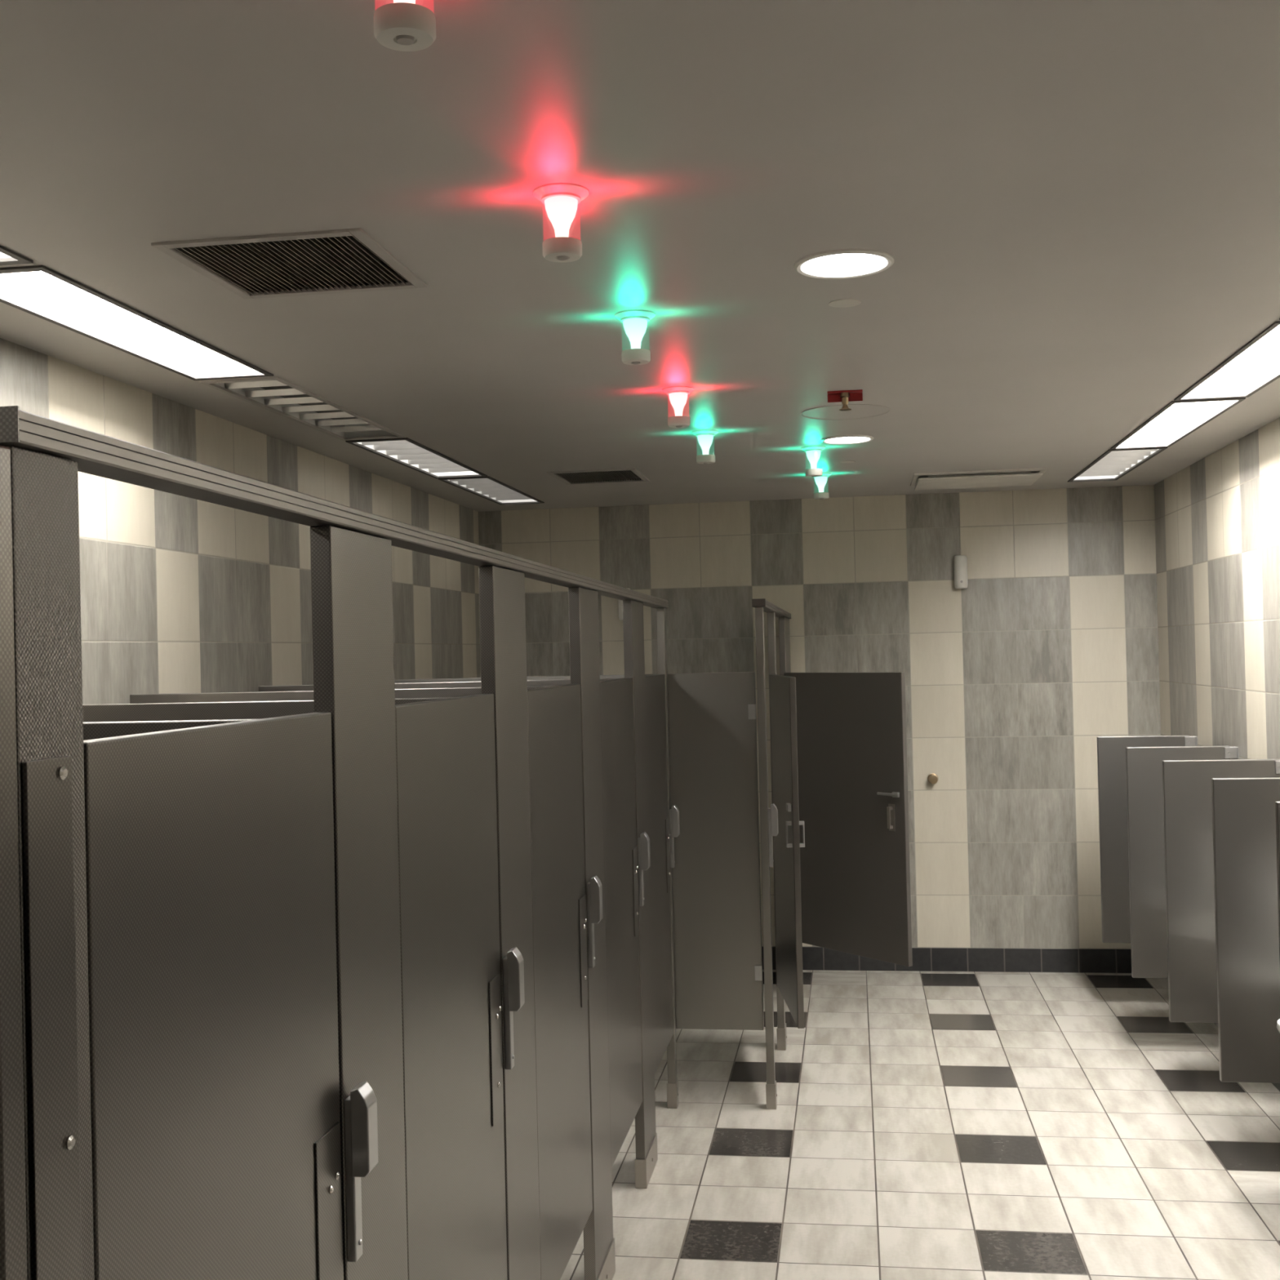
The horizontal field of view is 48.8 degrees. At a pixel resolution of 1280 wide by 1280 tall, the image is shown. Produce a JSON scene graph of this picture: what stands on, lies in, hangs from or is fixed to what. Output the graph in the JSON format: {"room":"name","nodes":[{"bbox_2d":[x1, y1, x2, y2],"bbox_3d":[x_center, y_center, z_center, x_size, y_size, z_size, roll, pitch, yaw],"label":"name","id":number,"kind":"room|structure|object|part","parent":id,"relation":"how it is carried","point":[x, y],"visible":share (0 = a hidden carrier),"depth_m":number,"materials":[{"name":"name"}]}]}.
{"room":"public restroom","nodes":[
{"label":"public restroom","id":0,"kind":"room"},
{"bbox_2d":[0,337,480,704],"bbox_3d":[-1.739,0.458,3.241,0.100,2.884,10.300,-1,-1,9],"label":"wall","id":1,"kind":"structure","parent":0,"point":[180,593],"depth_m":4.82,"materials":[{"name":"tile"}]},
{"bbox_2d":[83,719,255,740],"bbox_3d":[-1.124,0.857,2.264,1.384,1.440,0.048,-1,-1,9],"label":"divider","id":2,"kind":"object","parent":1,"relation":"attached to","point":[91,730],"visible":0.02,"depth_m":2.22,"materials":[{"name":"metal"}]},
{"bbox_2d":[82,697,453,722],"bbox_3d":[-0.985,0.862,3.196,1.384,1.440,0.048,-1,-1,9],"label":"divider","id":3,"kind":"object","parent":1,"relation":"attached to","point":[235,709],"visible":0.03,"depth_m":3.20,"materials":[{"name":"metal"}]},
{"bbox_2d":[129,685,555,703],"bbox_3d":[-0.844,0.867,4.135,1.384,1.440,0.048,-1,-1,9],"label":"divider","id":4,"kind":"object","parent":1,"relation":"attached to","point":[451,691],"visible":0.03,"depth_m":4.18,"materials":[{"name":"metal"}]},
{"bbox_2d":[258,678,619,691],"bbox_3d":[-0.706,0.871,5.055,1.384,1.440,0.048,-1,-1,9],"label":"divider","id":5,"kind":"object","parent":1,"relation":"attached to","point":[560,682],"visible":0.04,"depth_m":5.06,"materials":[{"name":"metal"}]},
{"bbox_2d":[394,671,764,1030],"bbox_3d":[-0.397,0.871,5.807,1.774,1.440,0.048,-1,-1,9],"label":"divider","id":6,"kind":"object","parent":1,"relation":"attached to","point":[713,720],"visible":0.3,"depth_m":5.70,"materials":[{"name":"metal"}]},
{"bbox_2d":[0,0,1279,511],"bbox_3d":[0.174,-0.833,2.961,4.030,0.001,10.500,-1,-1,9],"label":"ceiling","id":7,"kind":"structure","parent":0,"point":[1075,204],"depth_m":2.73,"materials":[{"name":"paint"}]},
{"bbox_2d":[0,245,33,265],"bbox_3d":[-1.493,-0.860,2.387,0.251,0.135,1.218,-1,-1,9],"label":"ceiling light","id":8,"kind":"object","parent":7,"relation":"attached to","point":[7,257],"visible":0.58,"depth_m":2.95,"materials":[{"name":"white plastic"}]},
{"bbox_2d":[0,265,273,380],"bbox_3d":[-1.308,-0.854,3.623,0.251,0.135,1.218,-1,-1,9],"label":"ceiling light","id":9,"kind":"object","parent":7,"relation":"attached to","point":[41,291],"visible":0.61,"depth_m":3.71,"materials":[{"name":"white plastic"}]},
{"bbox_2d":[151,227,427,298],"bbox_3d":[-0.741,-0.839,3.050,0.445,0.071,0.445,-1,-1,9],"label":"ceiling vent","id":10,"kind":"object","parent":7,"relation":"in","point":[348,260],"visible":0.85,"depth_m":3.04,"materials":[{"name":"grey metal"}]},
{"bbox_2d":[199,376,404,440],"bbox_3d":[-1.122,-0.847,4.859,0.251,0.135,1.218,-1,-1,9],"label":"ceiling light","id":11,"kind":"object","parent":7,"relation":"attached to","point":[279,396],"visible":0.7,"depth_m":4.85,"materials":[{"name":"white metal"}]},
{"bbox_3d":[-1.188,-0.800,4.410,0.226,0.019,0.016,-1,-1,9],"label":"louver blade","id":12,"kind":"part","parent":11,"relation":"part of","materials":[{"name":"white metal"}]},
{"bbox_3d":[-1.166,-0.799,4.560,0.226,0.019,0.016,-1,-1,9],"label":"louver blade","id":13,"kind":"part","parent":11,"relation":"part of","materials":[{"name":"white metal"}]},
{"bbox_3d":[-1.144,-0.798,4.709,0.226,0.019,0.016,-1,-1,9],"label":"louver blade","id":14,"kind":"part","parent":11,"relation":"part of","materials":[{"name":"white metal"}]},
{"bbox_3d":[-1.121,-0.797,4.859,0.226,0.019,0.016,-1,-1,9],"label":"louver blade","id":15,"kind":"part","parent":11,"relation":"part of","materials":[{"name":"white metal"}]},
{"bbox_3d":[-1.099,-0.797,5.008,0.226,0.019,0.016,-1,-1,9],"label":"louver blade","id":16,"kind":"part","parent":11,"relation":"part of","materials":[{"name":"white metal"}]},
{"bbox_3d":[-1.076,-0.796,5.158,0.226,0.019,0.016,-1,-1,9],"label":"louver blade","id":17,"kind":"part","parent":11,"relation":"part of","materials":[{"name":"white metal"}]},
{"bbox_3d":[-1.054,-0.795,5.308,0.226,0.019,0.016,-1,-1,9],"label":"louver blade","id":18,"kind":"part","parent":11,"relation":"part of","materials":[{"name":"silver metal"}]},
{"bbox_2d":[373,0,435,51],"bbox_3d":[-0.280,-0.770,1.674,0.104,0.126,0.104,-1,-1,9],"label":"lamp","id":19,"kind":"object","parent":7,"relation":"attached to","point":[402,25],"visible":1,"depth_m":1.65,"materials":[{"name":"white plastic"}]},
{"bbox_2d":[345,437,487,478],"bbox_3d":[-0.937,-0.841,6.095,0.251,0.135,1.218,-1,-1,9],"label":"ceiling light","id":20,"kind":"object","parent":7,"relation":"attached to","point":[407,452],"visible":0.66,"depth_m":6.09,"materials":[{"name":"white plastic"}]},
{"bbox_3d":[-1.004,-0.807,5.646,0.226,0.047,0.036,-1,-1,9],"label":"louver blade","id":21,"kind":"part","parent":20,"relation":"part of","materials":[{"name":"silver metal"}]},
{"bbox_3d":[-0.981,-0.807,5.796,0.226,0.047,0.036,-1,-1,9],"label":"louver blade","id":22,"kind":"part","parent":20,"relation":"part of","materials":[{"name":"silver metal"}]},
{"bbox_3d":[-0.959,-0.806,5.946,0.226,0.047,0.036,-1,-1,9],"label":"louver blade","id":23,"kind":"part","parent":20,"relation":"part of","materials":[{"name":"silver metal"}]},
{"bbox_3d":[-0.936,-0.805,6.095,0.226,0.047,0.036,-1,-1,9],"label":"louver blade","id":24,"kind":"part","parent":20,"relation":"part of","materials":[{"name":"silver metal"}]},
{"bbox_3d":[-0.914,-0.804,6.245,0.226,0.047,0.036,-1,-1,9],"label":"louver blade","id":25,"kind":"part","parent":20,"relation":"part of","materials":[{"name":"silver metal"}]},
{"bbox_3d":[-0.891,-0.804,6.394,0.226,0.047,0.036,-1,-1,9],"label":"louver blade","id":26,"kind":"part","parent":20,"relation":"part of","materials":[{"name":"white metal"}]},
{"bbox_3d":[-0.869,-0.803,6.544,0.226,0.047,0.036,-1,-1,9],"label":"louver blade","id":27,"kind":"part","parent":20,"relation":"part of","materials":[{"name":"white metal"}]},
{"bbox_2d":[438,475,544,505],"bbox_3d":[-0.752,-0.835,7.332,0.251,0.135,1.218,-1,-1,9],"label":"ceiling light","id":28,"kind":"object","parent":7,"relation":"attached to","point":[490,488],"visible":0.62,"depth_m":7.33,"materials":[{"name":"silver metal"}]},
{"bbox_3d":[-0.818,-0.801,6.883,0.226,0.047,0.036,-1,-1,9],"label":"louver blade","id":29,"kind":"part","parent":28,"relation":"part of","materials":[{"name":"white metal"}]},
{"bbox_3d":[-0.796,-0.800,7.032,0.226,0.047,0.036,-1,-1,9],"label":"louver blade","id":30,"kind":"part","parent":28,"relation":"part of","materials":[{"name":"white metal"}]},
{"bbox_3d":[-0.773,-0.799,7.182,0.226,0.047,0.036,-1,-1,9],"label":"louver blade","id":31,"kind":"part","parent":28,"relation":"part of","materials":[{"name":"white metal"}]},
{"bbox_3d":[-0.751,-0.799,7.331,0.226,0.047,0.036,-1,-1,9],"label":"louver blade","id":32,"kind":"part","parent":28,"relation":"part of","materials":[{"name":"silver metal"}]},
{"bbox_3d":[-0.729,-0.798,7.481,0.226,0.047,0.036,-1,-1,9],"label":"louver blade","id":33,"kind":"part","parent":28,"relation":"part of","materials":[{"name":"silver metal"}]},
{"bbox_3d":[-0.706,-0.797,7.630,0.226,0.047,0.036,-1,-1,9],"label":"louver blade","id":34,"kind":"part","parent":28,"relation":"part of","materials":[{"name":"silver metal"}]},
{"bbox_3d":[-0.684,-0.796,7.780,0.226,0.047,0.036,-1,-1,9],"label":"louver blade","id":35,"kind":"part","parent":28,"relation":"part of","materials":[{"name":"silver metal"}]},
{"bbox_2d":[533,182,589,262],"bbox_3d":[-0.145,-0.765,2.609,0.104,0.126,0.104,-1,-1,9],"label":"lamp","id":36,"kind":"object","parent":7,"relation":"attached to","point":[561,201],"visible":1,"depth_m":2.58,"materials":[{"name":"white glass"}]},
{"bbox_2d":[546,467,649,484],"bbox_3d":[-0.195,-0.820,6.808,0.420,0.071,0.480,-1,-1,9],"label":"ceiling vent","id":37,"kind":"object","parent":7,"relation":"in","point":[616,475],"visible":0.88,"depth_m":6.82,"materials":[{"name":"black metal"}]},
{"bbox_2d":[614,309,655,364],"bbox_3d":[-0.011,-0.760,3.569,0.104,0.126,0.104,-1,-1,9],"label":"lamp","id":38,"kind":"object","parent":7,"relation":"attached to","point":[635,322],"visible":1,"depth_m":3.54,"materials":[{"name":"white glass"}]},
{"bbox_2d":[662,386,693,427],"bbox_3d":[0.126,-0.754,4.596,0.104,0.126,0.104,-1,-1,9],"label":"lamp","id":39,"kind":"object","parent":7,"relation":"attached to","point":[677,395],"visible":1,"depth_m":4.57,"materials":[{"name":"white glass"}]},
{"bbox_2d":[692,429,718,464],"bbox_3d":[0.256,-0.749,5.507,0.104,0.126,0.104,-1,-1,9],"label":"lamp","id":40,"kind":"object","parent":7,"relation":"attached to","point":[705,437],"visible":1,"depth_m":5.48,"materials":[{"name":"white plastic"}]},
{"bbox_2d":[800,445,825,477],"bbox_3d":[0.740,-0.756,6.011,0.104,0.126,0.104,-1,-1,9],"label":"lamp","id":41,"kind":"object","parent":7,"relation":"attached to","point":[813,452],"visible":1,"depth_m":5.99,"materials":[{"name":"white glass"}]},
{"bbox_2d":[813,472,831,499],"bbox_3d":[0.889,-0.752,6.929,0.104,0.126,0.104,-1,-1,9],"label":"lamp","id":42,"kind":"object","parent":7,"relation":"attached to","point":[820,482],"visible":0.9,"depth_m":6.91,"materials":[{"name":"white glass"}]},
{"bbox_2d":[794,248,893,279],"bbox_3d":[0.453,-0.834,3.137,0.220,0.008,0.220,-1,-1,9],"label":"recessed light","id":43,"kind":"object","parent":7,"relation":"in","point":[842,264],"visible":1,"depth_m":3.13,"materials":[{"name":"white plastic"}]},
{"bbox_2d":[826,389,862,411],"bbox_3d":[0.684,-0.797,4.705,0.116,0.066,0.040,-1,-1,9],"label":"sprinkler","id":44,"kind":"object","parent":7,"relation":"attached to","point":[843,396],"visible":1,"depth_m":4.71,"materials":[{"name":"red paint"}]},
{"bbox_3d":[0.684,-0.827,4.707,0.116,0.006,0.035,-1,-1,9],"label":"plate","id":45,"kind":"part","parent":44,"relation":"part of","materials":[{"name":"red paint"}]},
{"bbox_2d":[828,298,861,307],"bbox_3d":[0.507,-0.834,3.498,0.080,0.004,0.080,-1,-1,9],"label":"cover plate","id":46,"kind":"object","parent":7,"relation":"attached to","point":[842,303],"visible":1,"depth_m":3.49,"materials":[{"name":"white plastic"}]},
{"bbox_2d":[800,404,890,420],"bbox_3d":[0.746,-0.826,5.120,0.324,0.003,0.324,-1,-1,9],"label":"ceiling speaker","id":47,"kind":"object","parent":7,"relation":"attached to","point":[833,412],"visible":0.98,"depth_m":5.12,"materials":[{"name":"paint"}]},
{"bbox_2d":[821,435,873,444],"bbox_3d":[0.850,-0.820,5.782,0.214,0.008,0.214,-1,-1,9],"label":"recessed light","id":48,"kind":"object","parent":7,"relation":"in","point":[841,439],"visible":1,"depth_m":5.77,"materials":[{"name":"white plastic"}]},
{"bbox_2d":[840,460,855,463],"bbox_3d":[0.956,-0.819,6.494,0.070,0.004,0.070,-1,-1,9],"label":"cover plate","id":49,"kind":"object","parent":7,"relation":"attached to","point":[846,461],"visible":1,"depth_m":6.47,"materials":[{"name":"white plastic"}]},
{"bbox_2d":[910,467,1047,489],"bbox_3d":[1.713,-0.817,7.190,0.640,0.032,0.500,-1,-1,9],"label":"ceiling vent","id":50,"kind":"object","parent":7,"relation":"in","point":[1019,477],"visible":1,"depth_m":7.04,"materials":[{"name":"grey metal"}]},
{"bbox_2d":[1067,447,1167,482],"bbox_3d":[2.303,-0.912,6.874,0.251,0.135,1.218,-1,-1,9],"label":"ceiling light","id":51,"kind":"object","parent":7,"relation":"attached to","point":[1113,464],"visible":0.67,"depth_m":6.87,"materials":[{"name":"white plastic"}]},
{"bbox_3d":[2.371,-0.874,7.323,0.226,0.047,0.036,-1,-1,9],"label":"louver blade","id":52,"kind":"part","parent":51,"relation":"part of","materials":[{"name":"white metal"}]},
{"bbox_3d":[2.349,-0.875,7.173,0.226,0.047,0.036,-1,-1,9],"label":"louver blade","id":53,"kind":"part","parent":51,"relation":"part of","materials":[{"name":"white metal"}]},
{"bbox_3d":[2.326,-0.875,7.024,0.226,0.047,0.036,-1,-1,9],"label":"louver blade","id":54,"kind":"part","parent":51,"relation":"part of","materials":[{"name":"white metal"}]},
{"bbox_3d":[2.304,-0.876,6.874,0.226,0.047,0.036,-1,-1,9],"label":"louver blade","id":55,"kind":"part","parent":51,"relation":"part of","materials":[{"name":"white metal"}]},
{"bbox_3d":[2.281,-0.877,6.724,0.226,0.047,0.036,-1,-1,9],"label":"louver blade","id":56,"kind":"part","parent":51,"relation":"part of","materials":[{"name":"silver metal"}]},
{"bbox_3d":[2.259,-0.878,6.575,0.226,0.047,0.036,-1,-1,9],"label":"louver blade","id":57,"kind":"part","parent":51,"relation":"part of","materials":[{"name":"silver metal"}]},
{"bbox_3d":[2.237,-0.878,6.425,0.226,0.047,0.036,-1,-1,9],"label":"louver blade","id":58,"kind":"part","parent":51,"relation":"part of","materials":[{"name":"silver metal"}]},
{"bbox_2d":[1110,397,1245,449],"bbox_3d":[2.118,-0.918,5.638,0.251,0.135,1.218,-1,-1,9],"label":"ceiling light","id":59,"kind":"object","parent":7,"relation":"attached to","point":[1177,420],"visible":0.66,"depth_m":5.90,"materials":[{"name":"white plastic"}]},
{"bbox_2d":[1173,320,1279,400],"bbox_3d":[1.933,-0.925,4.402,0.251,0.135,1.218,-1,-1,9],"label":"ceiling light","id":60,"kind":"object","parent":7,"relation":"attached to","point":[1255,365],"visible":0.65,"depth_m":4.84,"materials":[{"name":"white plastic"}]},
{"bbox_2d":[478,484,1160,949],"bbox_3d":[0.975,0.435,8.093,4.030,2.884,0.100,-1,-1,9],"label":"wall","id":61,"kind":"structure","parent":0,"point":[1014,677],"depth_m":7.92,"materials":[{"name":"tile"}]},
{"bbox_2d":[617,587,630,620],"bbox_3d":[-0.088,-0.207,8.166,0.074,0.184,0.076,-1,-1,9],"label":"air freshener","id":62,"kind":"object","parent":61,"relation":"attached to","point":[620,602],"visible":0.26,"depth_m":8.14,"materials":[{"name":"white plastic"}]},
{"bbox_2d":[927,773,938,783],"bbox_3d":[1.644,0.780,7.912,0.060,0.060,0.055,-1,-1,9],"label":"door stop","id":63,"kind":"object","parent":61,"relation":"attached to","point":[932,778],"visible":1,"depth_m":7.89,"materials":[{"name":"gold metal"}]},
{"bbox_2d":[761,946,1131,973],"bbox_3d":[0.999,1.812,8.026,3.830,0.130,0.010,-1,-1,9],"label":"baseboard","id":64,"kind":"structure","parent":61,"relation":"attached to","point":[924,959],"depth_m":7.88,"materials":[{"name":"black tile"}]},
{"bbox_2d":[953,555,968,588],"bbox_3d":[1.793,-0.379,7.885,0.074,0.184,0.076,-1,-1,9],"label":"air freshener","id":65,"kind":"object","parent":61,"relation":"attached to","point":[960,562],"visible":1,"depth_m":7.86,"materials":[{"name":"white plastic"}]},
{"bbox_2d":[560,969,1279,1279],"bbox_3d":[0.240,1.901,2.937,4.030,0.100,10.500,-1,-1,9],"label":"floor","id":66,"kind":"structure","parent":0,"point":[923,1125],"depth_m":5.13,"materials":[{"name":"tile"}]},
{"bbox_2d":[0,445,26,1279],"bbox_3d":[-0.838,0.856,1.183,0.703,2.010,0.040,-1,-1,9],"label":"pilaster","id":67,"kind":"object","parent":66,"relation":"on","point":[13,1247],"visible":1,"depth_m":1.14,"materials":[{"name":"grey metal"}]},
{"bbox_2d":[2,445,94,1279],"bbox_3d":[-0.545,0.840,1.314,0.044,2.029,0.116,-1,-1,9],"label":"pilaster","id":68,"kind":"object","parent":66,"relation":"on","point":[47,634],"visible":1,"depth_m":1.32,"materials":[{"name":"metal"}]},
{"bbox_2d":[22,755,82,1279],"bbox_3d":[-0.527,0.857,1.296,0.009,1.495,0.074,-1,-1,9],"label":"hinge plate","id":69,"kind":"object","parent":68,"relation":"attached to","point":[47,802],"visible":1,"depth_m":1.29,"materials":[{"name":"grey metal"}]},
{"bbox_2d":[83,711,343,1279],"bbox_3d":[-0.485,0.829,1.698,0.033,1.455,0.666,-1,-1,9],"label":"door","id":70,"kind":"structure","parent":68,"relation":"attached to","point":[211,931],"depth_m":1.64,"materials":[{"name":"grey metal"}]},
{"bbox_3d":[-0.433,0.833,1.970,0.003,0.290,0.088,-1,-1,9],"label":"latch plate","id":71,"kind":"part","parent":70,"relation":"part of","materials":[{"name":"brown metal"}]},
{"bbox_2d":[310,525,408,1279],"bbox_3d":[-0.402,0.847,2.167,0.073,2.025,0.281,-1,-1,9],"label":"pilaster","id":72,"kind":"object","parent":66,"relation":"on","point":[352,580],"visible":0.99,"depth_m":2.14,"materials":[{"name":"metal"}]},
{"bbox_2d":[395,693,507,1279],"bbox_3d":[-0.346,0.836,2.628,0.033,1.451,0.654,-1,-1,9],"label":"door","id":73,"kind":"structure","parent":72,"relation":"attached to","point":[446,748],"depth_m":2.59,"materials":[{"name":"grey metal"}]},
{"bbox_3d":[-0.295,0.838,2.894,0.003,0.290,0.088,-1,-1,9],"label":"latch plate","id":74,"kind":"part","parent":73,"relation":"part of","materials":[{"name":"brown metal"}]},
{"bbox_2d":[478,565,541,1279],"bbox_3d":[-0.263,0.854,3.099,0.073,2.019,0.296,-1,-1,9],"label":"pilaster","id":75,"kind":"object","parent":66,"relation":"on","point":[502,612],"visible":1,"depth_m":3.07,"materials":[{"name":"metal"}]},
{"bbox_2d":[0,405,668,608],"bbox_3d":[-0.246,-0.169,3.496,0.054,0.056,4.520,-1,-1,9],"label":"headrail","id":76,"kind":"object","parent":75,"relation":"on","point":[96,454],"visible":1,"depth_m":1.72,"materials":[{"name":"metal"}]},
{"bbox_2d":[527,684,592,1279],"bbox_3d":[-0.205,0.843,3.568,0.033,1.447,0.654,-1,-1,9],"label":"door","id":77,"kind":"structure","parent":75,"relation":"attached to","point":[559,920],"depth_m":3.53,"materials":[{"name":"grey metal"}]},
{"bbox_3d":[-0.154,0.842,3.834,0.003,0.290,0.088,-1,-1,9],"label":"latch plate","id":78,"kind":"part","parent":77,"relation":"part of","materials":[{"name":"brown metal"}]},
{"bbox_2d":[568,586,615,1279],"bbox_3d":[-0.122,0.861,4.038,0.073,2.015,0.296,-1,-1,9],"label":"pilaster","id":79,"kind":"object","parent":66,"relation":"on","point":[599,1257],"visible":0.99,"depth_m":4.00,"materials":[{"name":"metal"}]},
{"bbox_2d":[600,677,642,1167],"bbox_3d":[-0.065,0.849,4.502,0.033,1.444,0.644,-1,-1,9],"label":"door","id":80,"kind":"structure","parent":79,"relation":"attached to","point":[620,836],"depth_m":4.47,"materials":[{"name":"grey metal"}]},
{"bbox_3d":[-0.015,0.847,4.763,0.003,0.290,0.088,-1,-1,9],"label":"latch plate","id":81,"kind":"part","parent":80,"relation":"part of","materials":[{"name":"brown metal"}]},
{"bbox_2d":[622,600,657,1188],"bbox_3d":[0.016,0.868,4.958,0.073,2.010,0.276,-1,-1,9],"label":"pilaster","id":82,"kind":"object","parent":66,"relation":"on","point":[646,1159],"visible":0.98,"depth_m":4.90,"materials":[{"name":"metal"}]},
{"bbox_2d":[656,608,679,1108],"bbox_3d":[0.125,0.874,5.685,0.073,2.007,0.056,-1,-1,9],"label":"pilaster","id":83,"kind":"object","parent":66,"relation":"on","point":[673,813],"visible":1,"depth_m":5.67,"materials":[{"name":"metal"}]},
{"bbox_2d":[644,674,673,1073],"bbox_3d":[0.066,0.856,5.375,0.033,1.440,0.569,-1,-1,9],"label":"door","id":84,"kind":"structure","parent":83,"relation":"attached to","point":[655,685],"depth_m":5.36,"materials":[{"name":"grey metal"}]},
{"bbox_3d":[0.111,0.852,5.599,0.003,0.290,0.088,-1,-1,9],"label":"latch plate","id":85,"kind":"part","parent":84,"relation":"part of","materials":[{"name":"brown metal"}]},
{"bbox_2d":[755,607,777,1109],"bbox_3d":[0.518,0.868,5.644,0.073,1.999,0.051,-1,-1,9],"label":"pilaster","id":86,"kind":"object","parent":66,"relation":"on","point":[768,816],"visible":1,"depth_m":5.62,"materials":[{"name":"metal"}]},
{"bbox_2d":[767,612,786,1050],"bbox_3d":[0.644,0.872,6.487,0.073,1.999,0.096,-1,-1,9],"label":"pilaster","id":87,"kind":"object","parent":66,"relation":"on","point":[781,1033],"visible":0.4,"depth_m":6.45,"materials":[{"name":"metal"}]},
{"bbox_2d":[769,674,804,1028],"bbox_3d":[0.626,0.861,6.061,0.074,1.415,0.748,-1,-1,-1],"label":"door","id":88,"kind":"structure","parent":87,"relation":"attached to","point":[787,845],"depth_m":5.88,"materials":[{"name":"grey metal"}]},
{"bbox_3d":[0.630,0.788,5.723,0.074,0.105,0.020,-1,0,-1],"label":"pull handle","id":89,"kind":"part","parent":88,"relation":"part of","materials":[{"name":"silver metal"}]},
{"bbox_2d":[778,617,791,675],"bbox_3d":[0.818,0.879,7.745,0.044,1.999,0.606,-1,-1,9],"label":"pilaster","id":90,"kind":"object","parent":66,"relation":"on","point":[784,622],"visible":0.16,"depth_m":7.46,"materials":[{"name":"metal"}]},
{"bbox_2d":[751,598,791,618],"bbox_3d":[0.655,-0.142,6.842,0.054,0.032,2.470,-1,-1,9],"label":"headrail","id":91,"kind":"object","parent":90,"relation":"on","point":[768,606],"visible":0.97,"depth_m":6.09,"materials":[{"name":"metal"}]},
{"bbox_2d":[783,671,912,966],"bbox_3d":[1.016,0.865,7.076,0.052,1.405,0.848,-1,-1,-36],"label":"door","id":92,"kind":"structure","parent":90,"relation":"attached to","point":[851,736],"depth_m":7.00,"materials":[{"name":"metal"}]},
{"bbox_3d":[1.204,0.856,6.794,0.026,0.130,0.040,-1,-1,-36],"label":"pull handle","id":93,"kind":"part","parent":92,"relation":"part of","materials":[{"name":"metal"}]},
{"bbox_2d":[1154,417,1279,759],"bbox_3d":[2.147,0.360,2.659,0.100,2.884,10.300,-1,-1,9],"label":"wall","id":94,"kind":"structure","parent":0,"point":[1217,518],"depth_m":6.38,"materials":[{"name":"tile"}]},
{"bbox_2d":[1097,735,1197,942],"bbox_3d":[2.524,0.988,6.998,0.470,1.025,0.060,-1,-1,9],"label":"screen","id":95,"kind":"object","parent":94,"relation":"attached to","point":[1111,750],"visible":0.48,"depth_m":7.01,"materials":[{"name":"metal"}]},
{"bbox_2d":[1125,745,1239,977],"bbox_3d":[2.413,0.985,6.257,0.470,1.025,0.060,-1,-1,9],"label":"screen","id":96,"kind":"object","parent":94,"relation":"attached to","point":[1144,765],"visible":0.52,"depth_m":6.27,"materials":[{"name":"metal"}]},
{"bbox_2d":[1162,759,1279,1022],"bbox_3d":[2.302,0.981,5.515,0.470,1.025,0.060,-1,-1,9],"label":"screen","id":97,"kind":"object","parent":94,"relation":"attached to","point":[1186,784],"visible":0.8,"depth_m":5.52,"materials":[{"name":"metal"}]},
{"bbox_2d":[1211,777,1279,1083],"bbox_3d":[2.188,0.977,4.753,0.470,1.025,0.060,-1,-1,9],"label":"screen","id":98,"kind":"object","parent":94,"relation":"attached to","point":[1244,818],"visible":1,"depth_m":4.76,"materials":[{"name":"metal"}]},
{"bbox_2d":[1213,1022,1279,1091],"bbox_3d":[2.125,1.738,2.651,0.010,0.130,10.290,-1,-1,9],"label":"baseboard","id":99,"kind":"structure","parent":94,"relation":"attached to","point":[1277,1086],"depth_m":5.72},
{"bbox_2d":[1275,801,1279,962],"bbox_3d":[2.080,0.973,4.032,0.470,1.025,0.060,-1,-1,9],"label":"screen","id":100,"kind":"object","parent":94,"relation":"attached to","point":[1277,803],"visible":1,"depth_m":4.07,"materials":[{"name":"metal"}]},
{"bbox_2d":[1276,1018,1279,1032],"bbox_3d":[2.183,1.046,4.400,0.378,0.940,0.380,-1,-1,9],"label":"urinal","id":101,"kind":"object","parent":94,"relation":"attached to","point":[1278,1020],"visible":1,"depth_m":4.43,"materials":[{"name":"ceramic"}]}
]}

